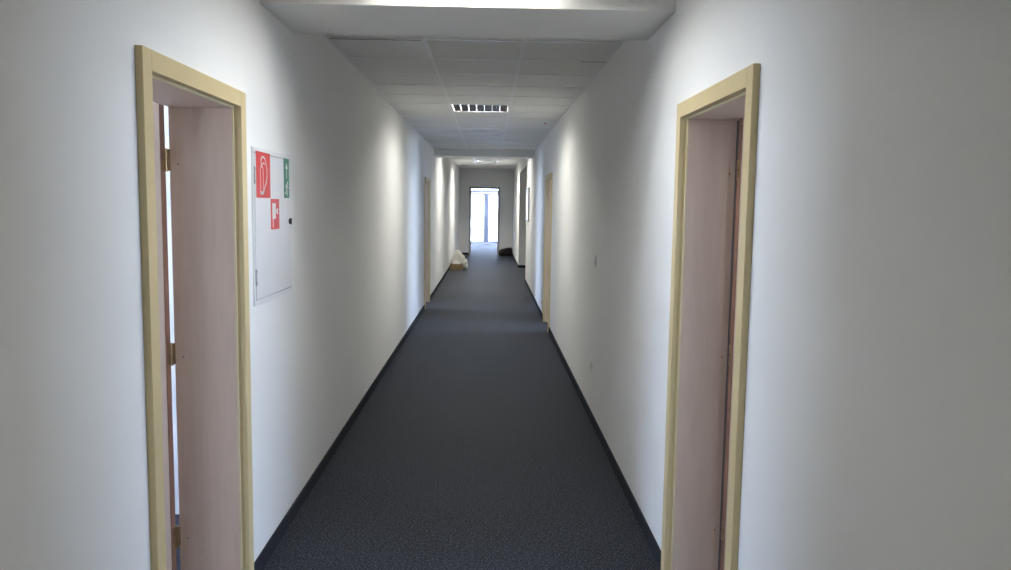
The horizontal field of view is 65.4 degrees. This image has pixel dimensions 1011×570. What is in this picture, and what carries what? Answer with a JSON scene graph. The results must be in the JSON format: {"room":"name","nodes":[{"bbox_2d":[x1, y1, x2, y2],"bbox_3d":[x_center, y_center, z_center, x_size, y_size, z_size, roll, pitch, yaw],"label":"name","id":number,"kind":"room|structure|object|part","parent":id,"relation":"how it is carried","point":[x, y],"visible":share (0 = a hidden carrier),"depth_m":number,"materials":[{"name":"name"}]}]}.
{"room":"office corridor","nodes":[
{"label":"office corridor","id":0,"kind":"room"},
{"bbox_2d":[153,102,178,513],"bbox_3d":[-3.196,-0.017,1.213,3.864,2.900,5.650,1,6,-1],"label":"wall","id":1,"kind":"structure","parent":0,"point":[166,123],"depth_m":3.95,"materials":[{"name":"white paint"}]},
{"bbox_2d":[0,0,458,569],"bbox_3d":[-1.348,-1.038,11.227,0.250,3.000,29.800,1,6,-1],"label":"wall","id":2,"kind":"structure","parent":0,"point":[74,492],"depth_m":2.18,"materials":[{"name":"white paint"}]},
{"bbox_2d":[135,45,253,569],"bbox_3d":[-1.574,0.283,2.730,1.091,2.050,0.972,1,6,-1],"label":"door","id":3,"kind":"structure","parent":2,"relation":"in","point":[205,158],"depth_m":3.10,"materials":[{"name":"yellow wood"}]},
{"bbox_3d":[-1.308,0.286,2.736,0.014,2.050,0.972,1,6,-1],"label":"casing","id":4,"kind":"part","parent":3,"relation":"part of","materials":[{"name":"brown wood"}]},
{"bbox_2d":[251,146,291,305],"bbox_3d":[-1.053,-0.272,3.596,0.020,0.666,0.628,1,6,-1],"label":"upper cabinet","id":5,"kind":"object","parent":2,"relation":"attached to","point":[271,248],"visible":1,"depth_m":3.55,"materials":[{"name":"white metal"}]},
{"bbox_2d":[256,151,270,197],"bbox_3d":[-1.046,-0.475,3.406,0.002,0.195,0.210,1,6,-1],"label":"safety sign","id":6,"kind":"object","parent":5,"relation":"attached to","point":[262,159],"visible":1,"depth_m":3.39,"materials":[{"name":"red plastic"}]},
{"bbox_2d":[271,199,278,228],"bbox_3d":[-1.052,-0.324,3.601,0.002,0.137,0.137,1,6,-1],"label":"safety sign","id":7,"kind":"object","parent":5,"relation":"attached to","point":[274,202],"visible":1,"depth_m":3.60,"materials":[{"name":"red plastic"}]},
{"bbox_2d":[284,158,288,197],"bbox_3d":[-1.054,-0.513,3.793,0.002,0.187,0.093,1,6,-1],"label":"safety sign","id":8,"kind":"object","parent":5,"relation":"attached to","point":[286,161],"visible":1,"depth_m":3.79,"materials":[{"name":"green plastic"}]},
{"bbox_2d":[254,266,449,569],"bbox_3d":[-1.236,0.431,11.275,0.012,0.070,29.600,1,6,-1],"label":"baseboard","id":9,"kind":"structure","parent":2,"relation":"attached to","point":[267,551],"depth_m":4.67,"materials":[{"name":"carpet"}]},
{"bbox_2d":[424,177,430,308],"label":"door","id":10,"kind":"structure","parent":2,"relation":"in","point":[427,193],"depth_m":12.96,"materials":[{"name":"yellow wood"}]},
{"bbox_2d":[175,243,659,569],"bbox_3d":[-0.339,0.150,15.186,10.600,0.120,38.000,1,6,-1],"label":"floor","id":11,"kind":"structure","parent":0,"point":[476,447],"depth_m":4.86,"materials":[{"name":"carpet"}]},
{"bbox_2d":[450,263,462,269],"bbox_3d":[-1.259,-0.459,19.780,0.360,0.155,0.280,1,6,-1],"label":"cardboard box","id":12,"kind":"object","parent":11,"relation":"on","point":[452,266],"visible":0.93,"depth_m":19.64,"materials":[{"name":"brown cardboard"}]},
{"bbox_2d":[450,249,464,262],"bbox_3d":[-1.222,-0.662,20.076,0.387,0.502,0.240,1,6,-1],"label":"plastic bag","id":13,"kind":"object","parent":12,"relation":"in","point":[457,255],"visible":0.65,"depth_m":20.00,"materials":[{"name":"white plastic"}]},
{"bbox_2d":[463,258,467,269],"bbox_3d":[-1.002,-0.529,19.775,0.126,0.304,0.327,1,6,-1],"label":"plastic bag","id":14,"kind":"object","parent":11,"relation":"on","point":[465,264],"visible":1,"depth_m":19.70,"materials":[{"name":"white plastic"}]},
{"bbox_2d":[499,247,511,255],"bbox_3d":[-0.002,-1.102,25.822,0.450,0.273,0.287,1,6,-1],"label":"cloth bundle","id":15,"kind":"object","parent":11,"relation":"on","point":[506,251],"visible":1,"depth_m":25.71,"materials":[{"name":"black fabric"}]},
{"bbox_2d":[323,34,624,150],"bbox_3d":[-0.270,-1.973,8.947,1.780,0.162,10.055,1,6,-1],"label":"ceiling","id":16,"kind":"structure","parent":0,"point":[540,79],"depth_m":6.21,"materials":[{"name":"tile"}]},
{"bbox_2d":[450,104,509,112],"bbox_3d":[-0.256,-1.845,8.033,0.592,0.094,0.592,1,6,-1],"label":"ceiling lamp","id":17,"kind":"object","parent":16,"relation":"attached to","point":[456,107],"visible":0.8,"depth_m":8.12,"materials":[{"name":"white metal"}]},
{"bbox_2d":[451,158,520,169],"bbox_3d":[-0.501,-3.295,20.091,1.780,0.162,11.350,1,6,-1],"label":"ceiling","id":18,"kind":"structure","parent":0,"point":[461,163],"depth_m":22.33,"materials":[{"name":"tile"}]},
{"bbox_2d":[475,160,496,161],"bbox_3d":[-0.526,-3.356,21.064,0.592,0.094,0.592,1,6,-1],"label":"ceiling lamp","id":19,"kind":"object","parent":18,"relation":"attached to","point":[475,160],"visible":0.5,"depth_m":21.34,"materials":[{"name":"white metal"}]},
{"bbox_2d":[459,169,513,252],"bbox_3d":[-0.642,-2.497,25.973,1.780,3.000,0.200,1,6,-1],"label":"wall","id":20,"kind":"structure","parent":0,"point":[504,179],"depth_m":25.84,"materials":[{"name":"white paint"}]},
{"bbox_2d":[469,187,499,254],"bbox_3d":[-0.699,-2.114,26.010,1.005,2.230,0.230,1,6,-1],"label":"door frame","id":21,"kind":"structure","parent":20,"relation":"in","point":[470,188],"depth_m":25.88,"materials":[{"name":"grey plastic"}]},
{"bbox_2d":[512,0,1010,569],"bbox_3d":[0.664,-1.013,11.271,0.215,3.000,29.800,1,6,-1],"label":"wall","id":22,"kind":"structure","parent":0,"point":[877,417],"depth_m":1.82,"materials":[{"name":"white paint"}]},
{"bbox_2d":[525,187,529,221],"bbox_3d":[0.445,-1.628,15.955,0.030,0.670,1.050,1,6,-1],"label":"notice board","id":23,"kind":"object","parent":22,"relation":"attached to","point":[528,188],"visible":1,"depth_m":15.86,"materials":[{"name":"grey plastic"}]},
{"bbox_3d":[0.451,-1.628,15.955,0.018,0.610,0.990,1,6,-1],"label":"panel","id":24,"kind":"part","parent":23,"relation":"part of","materials":[{"name":"white"}]},
{"bbox_2d":[543,173,552,331],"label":"door","id":25,"kind":"structure","parent":22,"relation":"in","point":[548,178],"depth_m":10.86,"materials":[{"name":"yellow wood"}]},
{"bbox_2d":[512,253,660,569],"bbox_3d":[0.531,0.453,11.315,0.012,0.070,29.600,1,6,-1],"label":"baseboard","id":26,"kind":"structure","parent":22,"relation":"attached to","point":[651,541],"depth_m":4.83,"materials":[{"name":"carpet"}]},
{"bbox_2d":[661,63,759,569],"bbox_3d":[1.231,0.307,2.899,1.053,2.050,0.985,1,6,-1],"label":"door","id":27,"kind":"structure","parent":22,"relation":"in","point":[717,126],"depth_m":3.26,"materials":[{"name":"yellow wood"}]},
{"bbox_3d":[-0.628,-2.888,29.904,5.400,3.000,8.100,1,6,-1],"label":"wall","id":28,"kind":"structure","parent":0,"visible":0},
{"bbox_2d":[471,190,497,243],"bbox_3d":[-0.822,-3.090,33.821,2.220,2.620,0.139,1,6,-1],"label":"door","id":29,"kind":"structure","parent":28,"relation":"in","point":[486,193],"depth_m":33.82,"materials":[{"name":"white plastic"}]},
{"label":"outside","id":30,"kind":"structure","parent":0,"visible":0},
{"bbox_2d":[471,228,496,240],"bbox_3d":[-1.007,-2.907,46.983,28.000,0.240,25.900,1,6,-1],"label":"ground","id":31,"kind":"structure","parent":30,"point":[476,233],"depth_m":46.29,"materials":[{"name":"white"}]},
{"bbox_3d":[-0.293,-2.994,14.873,10.600,0.200,38.000,1,6,-1],"label":"ceiling slab","id":32,"kind":"structure","parent":0,"visible":0},
{"bbox_2d":[260,0,675,39],"bbox_3d":[-0.158,-1.494,3.642,1.780,0.554,0.600,1,6,-1],"label":"beam","id":33,"kind":"structure","parent":32,"relation":"attached to","point":[552,19],"depth_m":3.55,"materials":[{"name":"paint"}]},
{"bbox_2d":[434,149,533,158],"bbox_3d":[-0.379,-2.565,14.200,1.780,0.522,0.520,1,6,-1],"label":"beam","id":34,"kind":"structure","parent":32,"relation":"attached to","point":[444,153],"depth_m":13.97,"materials":[{"name":"paint"}]}
]}

